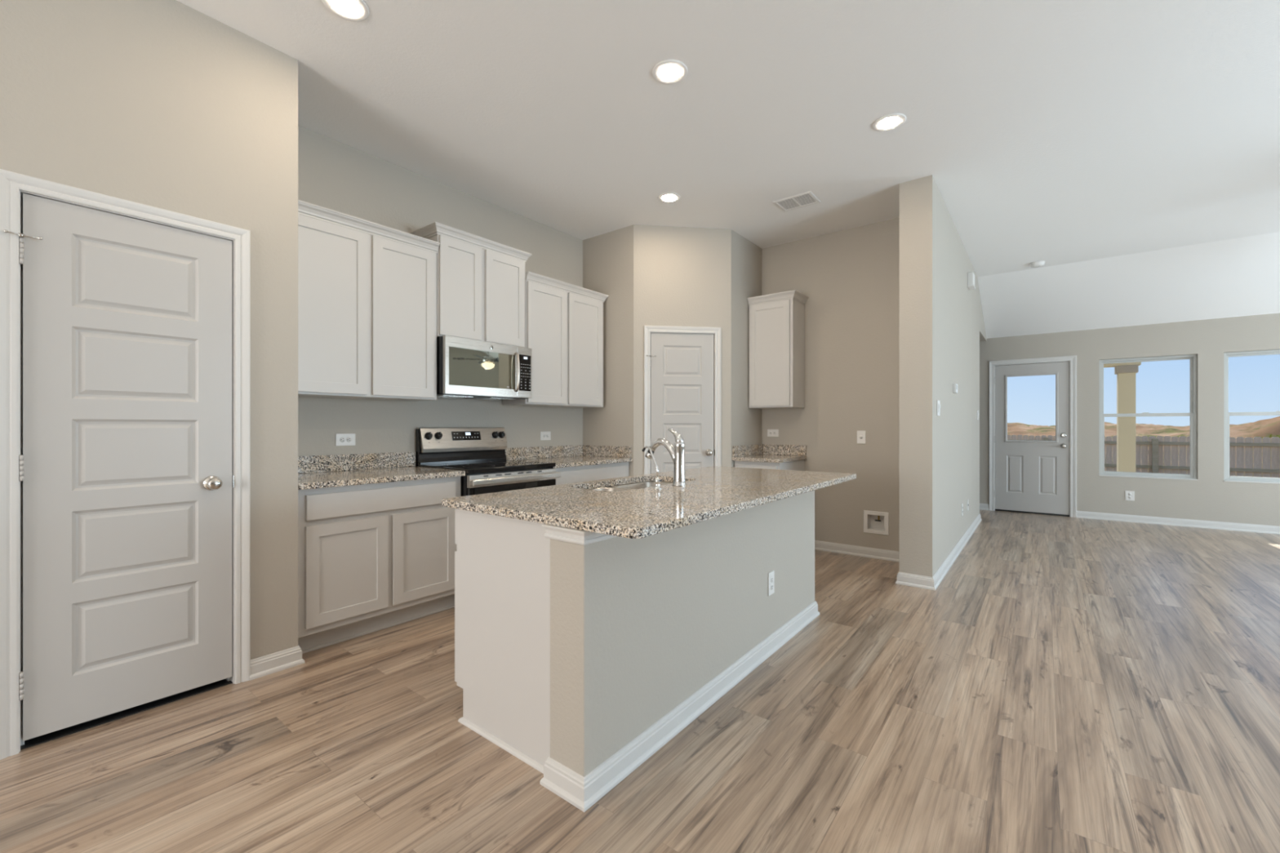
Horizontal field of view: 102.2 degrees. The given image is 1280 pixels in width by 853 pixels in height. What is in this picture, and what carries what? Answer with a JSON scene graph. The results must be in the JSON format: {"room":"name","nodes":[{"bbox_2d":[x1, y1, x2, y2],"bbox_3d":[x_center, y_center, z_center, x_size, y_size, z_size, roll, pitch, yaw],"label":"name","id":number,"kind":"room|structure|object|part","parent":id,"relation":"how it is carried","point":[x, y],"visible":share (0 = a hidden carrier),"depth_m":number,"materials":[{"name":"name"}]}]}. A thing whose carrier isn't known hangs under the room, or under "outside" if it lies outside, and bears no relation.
{"room":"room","nodes":[
{"label":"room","id":0,"kind":"room"},
{"bbox_2d":[0,0,297,659],"bbox_3d":[-3.503,-0.325,0.825,0.638,3.030,4.989,0,0,38],"label":"wall","id":1,"kind":"structure","parent":0,"point":[166,104],"depth_m":2.28,"materials":[{"name":"beige paint"}]},
{"bbox_2d":[0,168,250,759],"bbox_3d":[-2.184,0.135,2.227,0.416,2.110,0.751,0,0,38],"label":"door","id":2,"kind":"structure","parent":1,"relation":"in","point":[125,325],"depth_m":2.09,"materials":[{"name":"white paint"}]},
{"bbox_3d":[-1.902,0.255,2.307,0.070,0.066,0.066,0,0,38],"label":"knob","id":3,"kind":"part","parent":2,"relation":"part of","materials":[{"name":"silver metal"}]},
{"bbox_3d":[-1.889,0.255,2.399,0.030,0.056,0.007,0,0,38],"label":"strike plate","id":4,"kind":"part","parent":2,"relation":"part of","materials":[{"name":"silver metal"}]},
{"bbox_2d":[249,645,304,680],"bbox_3d":[-1.800,1.146,2.543,0.112,0.088,0.228,0,0,38],"label":"baseboard","id":5,"kind":"structure","parent":1,"relation":"attached to","point":[281,660],"depth_m":2.51,"materials":[{"name":"white paint"}]},
{"bbox_2d":[297,451,415,473],"bbox_3d":[-1.917,0.234,3.357,0.019,0.104,0.948,0,0,38],"label":"backsplash","id":6,"kind":"structure","parent":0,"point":[331,463],"depth_m":3.39,"materials":[{"name":"stone"}]},
{"bbox_2d":[297,125,582,466],"bbox_3d":[-2.540,-0.325,2.675,0.120,3.030,9.091,0,0,38],"label":"wall","id":7,"kind":"structure","parent":0,"point":[333,175],"depth_m":3.71,"materials":[{"name":"beige paint"}]},
{"bbox_2d":[335,433,355,445],"bbox_3d":[-1.917,0.086,3.367,0.008,0.078,0.120,0,0,38],"label":"wall outlet","id":8,"kind":"object","parent":7,"relation":"attached to","point":[341,439],"visible":1,"depth_m":3.36,"materials":[{"name":"white plastic"}]},
{"bbox_2d":[339,437,345,442],"bbox_3d":[-1.927,0.086,3.350,0.002,0.033,0.033,0,0,38],"label":"receptacle","id":9,"kind":"object","parent":8,"relation":"attached to","point":[341,439],"depth_m":3.35,"materials":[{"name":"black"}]},
{"bbox_2d":[346,437,351,442],"bbox_3d":[-1.903,0.086,3.381,0.002,0.033,0.033,0,0,38],"label":"receptacle","id":10,"kind":"object","parent":8,"relation":"attached to","point":[348,439],"depth_m":3.38,"materials":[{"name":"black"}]},
{"bbox_2d":[297,199,439,401],"bbox_3d":[-1.791,-0.718,3.257,0.341,1.072,0.946,0,0,38],"label":"upper cabinet","id":11,"kind":"object","parent":7,"relation":"attached to","point":[367,290],"visible":0.7,"depth_m":3.15,"materials":[{"name":"grey paint"}]},
{"bbox_3d":[-1.811,-0.689,2.999,0.019,0.986,0.440,0,0,38],"label":"door","id":12,"kind":"part","parent":11,"relation":"part of","materials":[{"name":"grey paint"}]},
{"bbox_3d":[-1.671,-1.221,3.163,0.037,0.066,0.946,0,0,38],"label":"crown moulding","id":13,"kind":"part","parent":11,"relation":"part of","materials":[{"name":"grey paint"}]},
{"bbox_3d":[-1.529,-0.689,3.361,0.019,0.986,0.412,0,0,38],"label":"door","id":14,"kind":"part","parent":11,"relation":"part of","materials":[{"name":"grey paint"}]},
{"bbox_2d":[409,221,532,347],"bbox_3d":[-1.262,-1.005,3.933,0.341,0.766,0.837,0,0,38],"label":"upper cabinet","id":15,"kind":"object","parent":7,"relation":"attached to","point":[481,281],"visible":0.84,"depth_m":3.79,"materials":[{"name":"grey paint"}]},
{"bbox_3d":[-1.276,-0.975,3.684,0.019,0.682,0.331,0,0,38],"label":"door","id":16,"kind":"part","parent":15,"relation":"part of","materials":[{"name":"grey paint"}]},
{"bbox_3d":[-1.262,-1.355,3.933,0.341,0.066,0.837,0,0,38],"label":"crown moulding","id":17,"kind":"part","parent":15,"relation":"part of","materials":[{"name":"grey paint"}]},
{"bbox_2d":[436,335,532,399],"bbox_3d":[-1.224,-0.417,3.904,0.436,0.402,0.753,0,0,38],"label":"microwave","id":18,"kind":"object","parent":15,"relation":"attached to","point":[467,368],"visible":0.96,"depth_m":3.74,"materials":[{"name":"silver metal"}]},
{"bbox_3d":[-1.248,-0.224,3.922,0.341,0.008,0.733,0,0,38],"label":"underside panel","id":19,"kind":"part","parent":18,"relation":"part of","materials":[{"name":"black plastic"}]},
{"bbox_3d":[-0.936,-0.416,3.955,0.044,0.301,0.018,0,0,38],"label":"door handle","id":20,"kind":"part","parent":18,"relation":"part of","materials":[{"name":"silver metal"}]},
{"bbox_3d":[-0.898,-0.418,4.037,0.002,0.280,0.113,0,0,38],"label":"control panel","id":21,"kind":"part","parent":18,"relation":"part of","materials":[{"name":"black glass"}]},
{"bbox_3d":[-1.037,-0.975,3.990,0.019,0.682,0.363,0,0,38],"label":"door","id":22,"kind":"part","parent":15,"relation":"part of","materials":[{"name":"grey paint"}]},
{"bbox_2d":[540,431,551,439],"bbox_3d":[-0.861,0.086,4.720,0.008,0.078,0.120,0,0,38],"label":"wall outlet","id":23,"kind":"object","parent":7,"relation":"attached to","point":[544,435],"visible":1,"depth_m":4.72,"materials":[{"name":"white plastic"}]},
{"bbox_2d":[502,271,608,408],"bbox_3d":[-0.727,-0.712,4.619,0.341,1.060,0.969,0,0,38],"label":"upper cabinet","id":24,"kind":"object","parent":7,"relation":"attached to","point":[564,321],"visible":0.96,"depth_m":4.45,"materials":[{"name":"grey paint"}]},
{"bbox_3d":[-0.774,-0.683,4.328,0.019,0.974,0.426,0,0,38],"label":"door","id":25,"kind":"part","parent":24,"relation":"part of","materials":[{"name":"grey paint"}]},
{"bbox_3d":[-0.727,-1.209,4.620,0.341,0.066,0.968,0,0,38],"label":"crown moulding","id":26,"kind":"part","parent":24,"relation":"part of","materials":[{"name":"grey paint"}]},
{"bbox_3d":[-0.493,-0.683,4.687,0.019,0.974,0.426,0,0,38],"label":"door","id":27,"kind":"part","parent":24,"relation":"part of","materials":[{"name":"grey paint"}]},
{"bbox_2d":[505,444,582,460],"bbox_3d":[-0.855,0.234,4.717,0.019,0.104,0.963,0,0,38],"label":"backsplash","id":28,"kind":"structure","parent":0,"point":[535,452],"depth_m":4.67,"materials":[{"name":"stone"}]},
{"bbox_2d":[0,509,1279,852],"bbox_3d":[1.807,1.250,1.664,8.300,0.120,13.147,0,0,38],"label":"floor","id":29,"kind":"structure","parent":0,"point":[1068,684],"depth_m":1.94,"materials":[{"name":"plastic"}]},
{"bbox_2d":[297,475,461,653],"bbox_3d":[-1.684,0.755,3.174,0.610,0.868,0.946,0,0,38],"label":"base cabinet","id":30,"kind":"object","parent":29,"relation":"on","point":[375,557],"visible":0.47,"depth_m":2.92,"materials":[{"name":"grey paint"}]},
{"bbox_3d":[-1.587,0.777,2.817,0.019,0.526,0.420,0,0,38],"label":"door","id":31,"kind":"part","parent":30,"relation":"part of","materials":[{"name":"grey paint"}]},
{"bbox_3d":[-1.452,0.419,2.990,0.019,0.130,0.853,0,0,38],"label":"drawer","id":32,"kind":"part","parent":30,"relation":"part of","materials":[{"name":"grey paint"}]},
{"bbox_2d":[297,451,465,489],"bbox_3d":[-1.674,0.251,3.169,0.633,0.138,0.952,0,0,38],"label":"countertop","id":33,"kind":"structure","parent":30,"relation":"on","point":[314,472],"depth_m":3.23,"materials":[{"name":"stone"}]},
{"bbox_3d":[-1.313,0.777,3.169,0.019,0.526,0.410,0,0,38],"label":"door","id":34,"kind":"part","parent":30,"relation":"part of","materials":[{"name":"grey paint"}]},
{"bbox_2d":[416,427,560,496],"bbox_3d":[-1.108,0.599,3.815,0.710,1.182,0.766,0,0,38],"label":"range","id":35,"kind":"object","parent":29,"relation":"on","point":[480,452],"visible":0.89,"depth_m":3.79,"materials":[{"name":"silver metal"}]},
{"bbox_3d":[-1.522,0.068,3.739,0.049,0.056,0.056,0,0,38],"label":"control knob","id":36,"kind":"part","parent":35,"relation":"part of","materials":[{"name":"black plastic"}]},
{"bbox_3d":[-1.474,0.068,3.800,0.049,0.056,0.056,0,0,38],"label":"control knob","id":37,"kind":"part","parent":35,"relation":"part of","materials":[{"name":"black plastic"}]},
{"bbox_3d":[-1.351,0.098,4.008,0.077,0.180,0.738,0,0,38],"label":"control panel","id":38,"kind":"part","parent":35,"relation":"part of","materials":[{"name":"silver metal"}]},
{"bbox_3d":[-1.341,0.072,3.997,0.020,0.068,0.250,0,0,38],"label":"display panel","id":39,"kind":"part","parent":35,"relation":"part of","materials":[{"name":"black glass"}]},
{"bbox_2d":[420,459,555,473],"bbox_3d":[-1.105,0.289,3.812,0.593,0.030,0.756,0,0,38],"label":"glass cooktop","id":40,"kind":"object","parent":35,"relation":"in","point":[470,466],"depth_m":3.71,"materials":[{"name":"grey glass"}]},
{"bbox_3d":[-1.166,0.068,4.194,0.049,0.056,0.056,0,0,38],"label":"control knob","id":41,"kind":"part","parent":35,"relation":"part of","materials":[{"name":"black plastic"}]},
{"bbox_3d":[-1.128,0.068,4.243,0.049,0.056,0.056,0,0,38],"label":"control knob","id":42,"kind":"part","parent":35,"relation":"part of","materials":[{"name":"black plastic"}]},
{"bbox_2d":[461,466,560,496],"bbox_3d":[-1.108,0.742,3.815,0.710,0.873,0.766,0,0,38],"label":"oven","id":43,"kind":"object","parent":35,"relation":"in","point":[477,482],"depth_m":3.54,"materials":[{"name":"silver metal"}]},
{"bbox_2d":[555,462,628,484],"bbox_3d":[-0.622,0.755,4.535,0.610,0.868,0.960,0,0,38],"label":"base cabinet","id":44,"kind":"object","parent":29,"relation":"on","point":[605,471],"visible":0.06,"depth_m":4.32,"materials":[{"name":"grey paint"}]},
{"bbox_2d":[505,444,632,468],"bbox_3d":[-0.614,0.251,4.527,0.633,0.138,0.968,0,0,38],"label":"countertop","id":45,"kind":"structure","parent":44,"relation":"on","point":[563,456],"depth_m":4.68,"materials":[{"name":"stone"}]},
{"bbox_2d":[454,485,819,812],"bbox_3d":[0.169,0.758,2.677,0.796,0.863,2.127,0,0,38],"label":"kitchen island","id":46,"kind":"object","parent":29,"relation":"on","point":[580,655],"visible":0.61,"depth_m":1.93,"materials":[{"name":"beige paint"}]},
{"bbox_3d":[-0.605,0.412,2.318,0.019,0.144,0.491,0,0,38],"label":"drawer","id":47,"kind":"part","parent":46,"relation":"part of","materials":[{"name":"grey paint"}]},
{"bbox_3d":[-0.605,0.782,2.318,0.019,0.536,0.491,0,0,38],"label":"door","id":48,"kind":"part","parent":46,"relation":"part of","materials":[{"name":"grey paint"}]},
{"bbox_3d":[0.104,1.182,2.720,0.540,0.016,2.034,0,0,38],"label":"shoe moulding","id":49,"kind":"part","parent":46,"relation":"part of","materials":[{"name":"white paint"}]},
{"bbox_3d":[-0.510,0.758,1.940,0.594,0.862,0.018,0,0,38],"label":"panel","id":50,"kind":"part","parent":46,"relation":"part of","materials":[{"name":"grey paint"}]},
{"bbox_3d":[0.402,0.350,2.494,0.196,0.046,2.119,0,0,38],"label":"cap moulding","id":51,"kind":"part","parent":46,"relation":"part of","materials":[{"name":"white paint"}]},
{"bbox_2d":[441,466,856,538],"bbox_3d":[0.271,0.311,2.673,1.023,0.030,2.222,0,0,38],"label":"island countertop","id":52,"kind":"structure","parent":46,"relation":"on","point":[710,492],"depth_m":2.13,"materials":[{"name":"stone"}]},
{"bbox_2d":[589,480,673,491],"bbox_3d":[-0.019,0.426,2.722,0.387,0.200,0.764,0,0,38],"label":"sink","id":53,"kind":"object","parent":52,"relation":"in","point":[628,486],"visible":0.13,"depth_m":2.96,"materials":[{"name":"silver metal"}]},
{"bbox_3d":[-0.147,0.421,2.558,0.387,0.190,0.348,0,0,38],"label":"bowl","id":54,"kind":"part","parent":53,"relation":"part of","materials":[{"name":"silver metal"}]},
{"bbox_3d":[0.088,0.426,2.860,0.387,0.200,0.416,0,0,38],"label":"bowl","id":55,"kind":"part","parent":53,"relation":"part of","materials":[{"name":"silver metal"}]},
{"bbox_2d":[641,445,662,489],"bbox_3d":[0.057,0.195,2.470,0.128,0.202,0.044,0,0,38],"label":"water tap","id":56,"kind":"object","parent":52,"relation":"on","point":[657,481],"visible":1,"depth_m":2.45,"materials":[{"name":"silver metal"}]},
{"bbox_2d":[644,428,686,486],"bbox_3d":[0.128,0.152,2.647,0.251,0.287,0.072,0,0,38],"label":"faucet","id":57,"kind":"object","parent":52,"relation":"on","point":[677,453],"visible":0.96,"depth_m":2.58,"materials":[{"name":"silver metal"}]},
{"bbox_3d":[0.126,0.132,2.651,0.197,0.148,0.040,0,0,38],"label":"spout","id":58,"kind":"part","parent":57,"relation":"part of","materials":[{"name":"silver metal"}]},
{"bbox_3d":[0.181,0.052,2.605,0.096,0.087,0.047,0,0,38],"label":"lever handle","id":59,"kind":"part","parent":57,"relation":"part of","materials":[{"name":"silver metal"}]},
{"bbox_3d":[0.402,1.146,2.494,0.204,0.088,2.127,0,0,38],"label":"baseboard","id":60,"kind":"part","parent":46,"relation":"part of","materials":[{"name":"white paint"}]},
{"bbox_2d":[768,570,774,595],"bbox_3d":[0.694,0.828,2.731,0.008,0.120,0.072,0,0,38],"label":"wall outlet","id":61,"kind":"object","parent":46,"relation":"attached to","point":[771,575],"visible":1,"depth_m":2.72,"materials":[{"name":"white plastic"}]},
{"bbox_2d":[734,459,804,471],"bbox_3d":[1.247,0.755,4.958,0.447,0.868,0.628,0,0,38],"label":"base cabinet","id":62,"kind":"object","parent":29,"relation":"on","point":[799,465],"visible":0.12,"depth_m":4.75,"materials":[{"name":"grey paint"}]},
{"bbox_3d":[1.059,0.419,4.718,0.402,0.130,0.019,0,0,38],"label":"drawer","id":63,"kind":"part","parent":62,"relation":"part of","materials":[{"name":"grey paint"}]},
{"bbox_2d":[732,444,806,462],"bbox_3d":[1.246,0.251,4.943,0.468,0.138,0.653,0,0,38],"label":"countertop","id":64,"kind":"structure","parent":62,"relation":"on","point":[771,453],"depth_m":5.05,"materials":[{"name":"stone"}]},
{"bbox_2d":[653,478,662,489],"bbox_3d":[0.083,0.270,2.450,0.044,0.052,0.043,0,0,-11],"label":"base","id":65,"kind":"object","parent":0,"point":[657,481],"depth_m":2.44,"materials":[{"name":"silver metal"}]},
{"bbox_2d":[582,224,761,475],"bbox_3d":[0.374,-0.325,5.029,1.843,3.030,0.539,0,0,-8],"label":"wall","id":66,"kind":"structure","parent":0,"point":[651,275],"depth_m":4.80,"materials":[{"name":"beige paint"}]},
{"bbox_2d":[582,444,631,457],"bbox_3d":[-0.318,0.234,4.897,0.603,0.104,0.020,0,0,38],"label":"backsplash","id":67,"kind":"structure","parent":66,"relation":"attached to","point":[588,450],"depth_m":4.87,"materials":[{"name":"stone"}]},
{"bbox_2d":[644,325,720,474],"bbox_3d":[0.390,0.135,4.789,0.721,2.110,0.180,0,0,-7],"label":"door","id":68,"kind":"structure","parent":66,"relation":"in","point":[682,364],"depth_m":4.77,"materials":[{"name":"white paint"}]},
{"bbox_3d":[0.642,0.243,4.764,0.066,0.066,0.070,0,0,-7],"label":"knob","id":69,"kind":"part","parent":68,"relation":"part of","materials":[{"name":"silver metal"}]},
{"bbox_2d":[732,444,763,457],"bbox_3d":[1.071,0.234,5.084,0.019,0.104,0.646,0,0,38],"label":"backsplash","id":70,"kind":"structure","parent":66,"relation":"attached to","point":[745,450],"depth_m":5.04,"materials":[{"name":"stone"}]},
{"bbox_2d":[176,0,1279,338],"bbox_3d":[1.822,-1.576,1.684,8.300,0.829,13.197,0,0,38],"label":"ceiling","id":71,"kind":"structure","parent":0,"point":[1129,148],"depth_m":3.05,"materials":[{"name":"white paint"}]},
{"bbox_2d":[321,0,368,21],"bbox_3d":[-1.283,-1.835,2.252,0.184,0.008,0.184,0,0,38],"label":"recessed light","id":72,"kind":"object","parent":71,"relation":"in","point":[348,10],"visible":1,"depth_m":2.27,"materials":[{"name":"white"}]},
{"bbox_2d":[657,192,680,203],"bbox_3d":[0.235,-1.835,4.152,0.184,0.008,0.184,0,0,38],"label":"recessed light","id":73,"kind":"object","parent":71,"relation":"in","point":[668,197],"visible":1,"depth_m":4.14,"materials":[{"name":"white"}]},
{"bbox_2d":[652,59,688,84],"bbox_3d":[0.156,-1.835,2.681,0.184,0.008,0.184,0,0,38],"label":"recessed light","id":74,"kind":"object","parent":71,"relation":"in","point":[667,71],"visible":1,"depth_m":2.67,"materials":[{"name":"white"}]},
{"bbox_2d":[773,191,820,211],"bbox_3d":[1.282,-1.835,4.226,0.312,0.008,0.240,0,0,38],"label":"ceiling vent","id":75,"kind":"object","parent":71,"relation":"in","point":[806,198],"visible":1,"depth_m":4.22,"materials":[{"name":"white plastic"}]},
{"bbox_2d":[872,113,906,131],"bbox_3d":[1.507,-1.835,3.124,0.184,0.008,0.184,0,0,38],"label":"recessed light","id":76,"kind":"object","parent":71,"relation":"in","point":[890,122],"visible":1,"depth_m":3.11,"materials":[{"name":"white"}]},
{"bbox_2d":[1029,261,1044,267],"bbox_3d":[4.468,-1.818,5.811,0.136,0.043,0.136,0,0,38],"label":"smoke detector","id":77,"kind":"object","parent":71,"relation":"attached to","point":[1037,264],"visible":1,"depth_m":5.78,"materials":[{"name":"white plastic"}]},
{"bbox_2d":[761,217,899,551],"bbox_3d":[1.363,-0.325,5.344,2.747,3.030,0.120,0,0,38],"label":"wall","id":78,"kind":"structure","parent":0,"point":[850,278],"depth_m":4.81,"materials":[{"name":"beige paint"}]},
{"bbox_2d":[767,429,778,436],"bbox_3d":[1.355,0.066,5.268,0.120,0.074,0.008,0,0,38],"label":"wall outlet","id":79,"kind":"object","parent":78,"relation":"attached to","point":[771,433],"visible":1,"depth_m":5.27,"materials":[{"name":"white plastic"}]},
{"bbox_2d":[746,289,808,408],"bbox_3d":[1.348,-0.722,5.058,0.486,1.080,0.346,0,0,38],"label":"upper cabinet","id":80,"kind":"object","parent":78,"relation":"attached to","point":[776,321],"visible":1,"depth_m":4.95,"materials":[{"name":"grey paint"}]},
{"bbox_3d":[1.240,-0.693,4.958,0.404,0.990,0.019,0,0,38],"label":"door","id":81,"kind":"part","parent":80,"relation":"part of","materials":[{"name":"grey paint"}]},
{"bbox_3d":[1.348,-1.229,5.058,0.486,0.066,0.346,0,0,38],"label":"crown moulding","id":82,"kind":"part","parent":80,"relation":"part of","materials":[{"name":"grey paint"}]},
{"bbox_2d":[763,444,806,455],"bbox_3d":[1.448,0.234,5.187,0.446,0.104,0.019,0,0,38],"label":"backsplash","id":83,"kind":"structure","parent":78,"relation":"attached to","point":[768,449],"depth_m":5.17,"materials":[{"name":"stone"}]},
{"bbox_2d":[814,540,899,562],"bbox_3d":[2.008,1.146,4.750,0.959,0.088,0.022,0,0,38],"label":"baseboard","id":84,"kind":"structure","parent":78,"relation":"attached to","point":[877,553],"depth_m":4.75,"materials":[{"name":"white paint"}]},
{"bbox_2d":[857,431,865,444],"bbox_3d":[2.030,0.098,4.741,0.074,0.118,0.008,0,0,38],"label":"wall outlet","id":85,"kind":"object","parent":78,"relation":"attached to","point":[860,434],"visible":1,"depth_m":4.74,"materials":[{"name":"white plastic"}]},
{"bbox_2d":[863,510,888,535],"bbox_3d":[2.154,0.868,4.696,0.212,0.204,0.087,0,0,38],"label":"water supply box","id":86,"kind":"object","parent":78,"relation":"attached to","point":[874,522],"visible":1,"depth_m":4.70,"materials":[{"name":"white plastic"}]},
{"bbox_2d":[867,514,884,530],"bbox_3d":[2.157,0.868,4.699,0.152,0.144,0.080,0,0,38],"label":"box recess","id":87,"kind":"object","parent":86,"relation":"in","point":[875,522],"depth_m":4.72,"materials":[{"name":"white plastic"}]},
{"bbox_2d":[899,174,986,577],"bbox_3d":[3.451,-0.330,5.640,0.221,3.040,4.555,0,0,38],"label":"wall partition","id":88,"kind":"structure","parent":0,"point":[942,328],"depth_m":3.90,"materials":[{"name":"beige paint"}]},
{"bbox_2d":[895,513,982,591],"bbox_3d":[3.138,1.146,5.239,0.265,0.088,3.582,0,0,38],"label":"baseboard","id":89,"kind":"structure","parent":88,"relation":"attached to","point":[903,579],"depth_m":3.94,"materials":[{"name":"white paint"}]},
{"bbox_2d":[937,400,940,415],"bbox_3d":[2.298,-0.142,3.972,0.012,0.118,0.118,0,0,38],"label":"light switch","id":90,"kind":"object","parent":88,"relation":"attached to","point":[938,401],"visible":1,"depth_m":3.95,"materials":[{"name":"white plastic"}]},
{"bbox_2d":[952,383,957,393],"bbox_3d":[2.848,-0.343,4.665,0.027,0.082,0.130,0,0,38],"label":"thermostat","id":91,"kind":"object","parent":88,"relation":"attached to","point":[954,385],"visible":1,"depth_m":4.62,"materials":[{"name":"white plastic"}]},
{"bbox_2d":[967,271,975,289],"bbox_3d":[3.568,-1.569,5.562,0.057,0.153,0.180,0,0,38],"label":"door chime","id":92,"kind":"object","parent":88,"relation":"attached to","point":[971,276],"visible":1,"depth_m":5.51,"materials":[{"name":"white plastic"}]},
{"bbox_2d":[979,313,1279,526],"bbox_3d":[5.818,-0.040,6.777,8.270,2.460,0.150,0,0,38],"label":"wall","id":93,"kind":"structure","parent":0,"point":[1208,497],"depth_m":6.27,"materials":[{"name":"beige paint"}]},
{"bbox_2d":[979,503,988,510],"bbox_3d":[4.566,1.146,7.645,0.989,0.088,0.022,0,0,38],"label":"baseboard","id":94,"kind":"structure","parent":93,"relation":"attached to","point":[982,506],"depth_m":7.37,"materials":[{"name":"white paint"}]},
{"bbox_2d":[988,355,1076,517],"bbox_3d":[5.365,0.130,7.092,0.952,2.119,0.210,0,0,38],"label":"door","id":95,"kind":"structure","parent":93,"relation":"in","point":[1025,476],"depth_m":7.04,"materials":[{"name":"white paint"}]},
{"bbox_3d":[5.348,-0.253,7.070,0.584,0.941,0.034,0,0,38],"label":"glass frame","id":96,"kind":"part","parent":95,"relation":"part of","materials":[{"name":"clear glass"}]},
{"bbox_3d":[5.594,0.258,6.825,0.066,0.066,0.070,0,0,38],"label":"knob","id":97,"kind":"part","parent":95,"relation":"part of","materials":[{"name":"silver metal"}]},
{"bbox_2d":[1125,490,1134,501],"bbox_3d":[6.112,0.864,6.447,0.084,0.120,0.008,0,0,38],"label":"wall outlet","id":98,"kind":"object","parent":93,"relation":"attached to","point":[1130,495],"visible":1,"depth_m":6.45,"materials":[{"name":"white plastic"}]},
{"bbox_2d":[1098,354,1197,479],"bbox_3d":[6.264,-0.111,6.401,0.871,1.490,0.123,0,0,38],"label":"window","id":99,"kind":"structure","parent":93,"relation":"in","point":[1193,357],"depth_m":6.33,"materials":[{"name":"white plastic"}]},
{"bbox_3d":[6.288,-0.477,6.432,0.816,0.703,0.026,0,0,38],"label":"sash","id":100,"kind":"part","parent":99,"relation":"part of","materials":[{"name":"clear glass"}]},
{"bbox_3d":[6.269,0.222,6.408,0.816,0.771,0.028,0,0,38],"label":"sash","id":101,"kind":"part","parent":99,"relation":"part of","materials":[{"name":"grey plastic"}]},
{"bbox_3d":[6.241,0.629,6.372,0.871,0.012,0.048,0,0,38],"label":"sill","id":102,"kind":"part","parent":99,"relation":"part of","materials":[{"name":"white paint"}]},
{"bbox_2d":[1076,511,1279,534],"bbox_3d":[7.306,1.146,5.506,4.060,0.088,0.022,0,0,38],"label":"baseboard","id":103,"kind":"structure","parent":93,"relation":"attached to","point":[1082,514],"depth_m":6.16,"materials":[{"name":"white paint"}]},
{"bbox_2d":[1223,349,1279,484],"bbox_3d":[7.114,-0.111,5.737,0.871,1.490,0.123,0,0,38],"label":"window","id":104,"kind":"structure","parent":93,"relation":"in","point":[1227,477],"depth_m":5.96,"materials":[{"name":"white plastic"}]},
{"bbox_3d":[7.091,0.629,5.707,0.871,0.012,0.048,0,0,38],"label":"sill","id":105,"kind":"part","parent":104,"relation":"part of","materials":[{"name":"white paint"}]},
{"bbox_3d":[7.139,-0.477,5.768,0.816,0.703,0.026,0,0,38],"label":"sash","id":106,"kind":"part","parent":104,"relation":"part of","materials":[{"name":"clear glass"}]},
{"bbox_3d":[7.120,0.222,5.744,0.816,0.771,0.028,0,0,38],"label":"sash","id":107,"kind":"part","parent":104,"relation":"part of","materials":[{"name":"grey plastic"}]},
{"label":"outside","id":108,"kind":"structure","parent":0,"visible":0},
{"bbox_2d":[1007,416,1279,476],"bbox_3d":[53.881,0.586,39.762,64.000,3.092,111.000,0,0,38],"label":"hillside","id":109,"kind":"structure","parent":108,"point":[1263,428],"depth_m":27.64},
{"bbox_2d":[1007,435,1279,478],"bbox_3d":[14.691,1.224,13.831,15.575,1.932,0.155,0,0,38],"label":"fence","id":110,"kind":"object","parent":109,"relation":"on","point":[1262,455],"visible":0.27,"depth_m":13.94,"materials":[{"name":"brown wood"}]},
{"bbox_3d":[14.160,1.260,14.204,0.120,1.860,0.090,0,0,38],"label":"post","id":111,"kind":"part","parent":110,"relation":"part of","materials":[{"name":"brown wood"}]},
{"bbox_3d":[15.153,0.460,13.513,14.455,0.088,0.037,0,0,38],"label":"rail","id":112,"kind":"part","parent":110,"relation":"part of","materials":[{"name":"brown wood"}]},
{"bbox_3d":[15.153,1.115,13.513,14.455,0.088,0.037,0,0,38],"label":"rail","id":113,"kind":"part","parent":110,"relation":"part of","materials":[{"name":"brown wood"}]},
{"bbox_3d":[5.572,1.340,9.575,7.000,0.200,3.948,0,0,38],"label":"porch slab","id":114,"kind":"object","parent":109,"relation":"on","visible":0},
{"bbox_2d":[1114,364,1138,472],"bbox_3d":[8.601,0.084,9.143,0.284,2.310,0.284,0,0,38],"label":"porch column","id":115,"kind":"structure","parent":114,"relation":"on","point":[1126,375],"depth_m":9.06,"materials":[{"name":"beige paint"}]},
{"bbox_2d":[1103,361,1141,367],"bbox_3d":[6.243,-1.270,10.978,6.330,0.397,0.250,0,0,38],"label":"beam","id":116,"kind":"structure","parent":115,"relation":"on","point":[1112,365],"depth_m":9.09,"materials":[{"name":"beige paint"}]}
]}

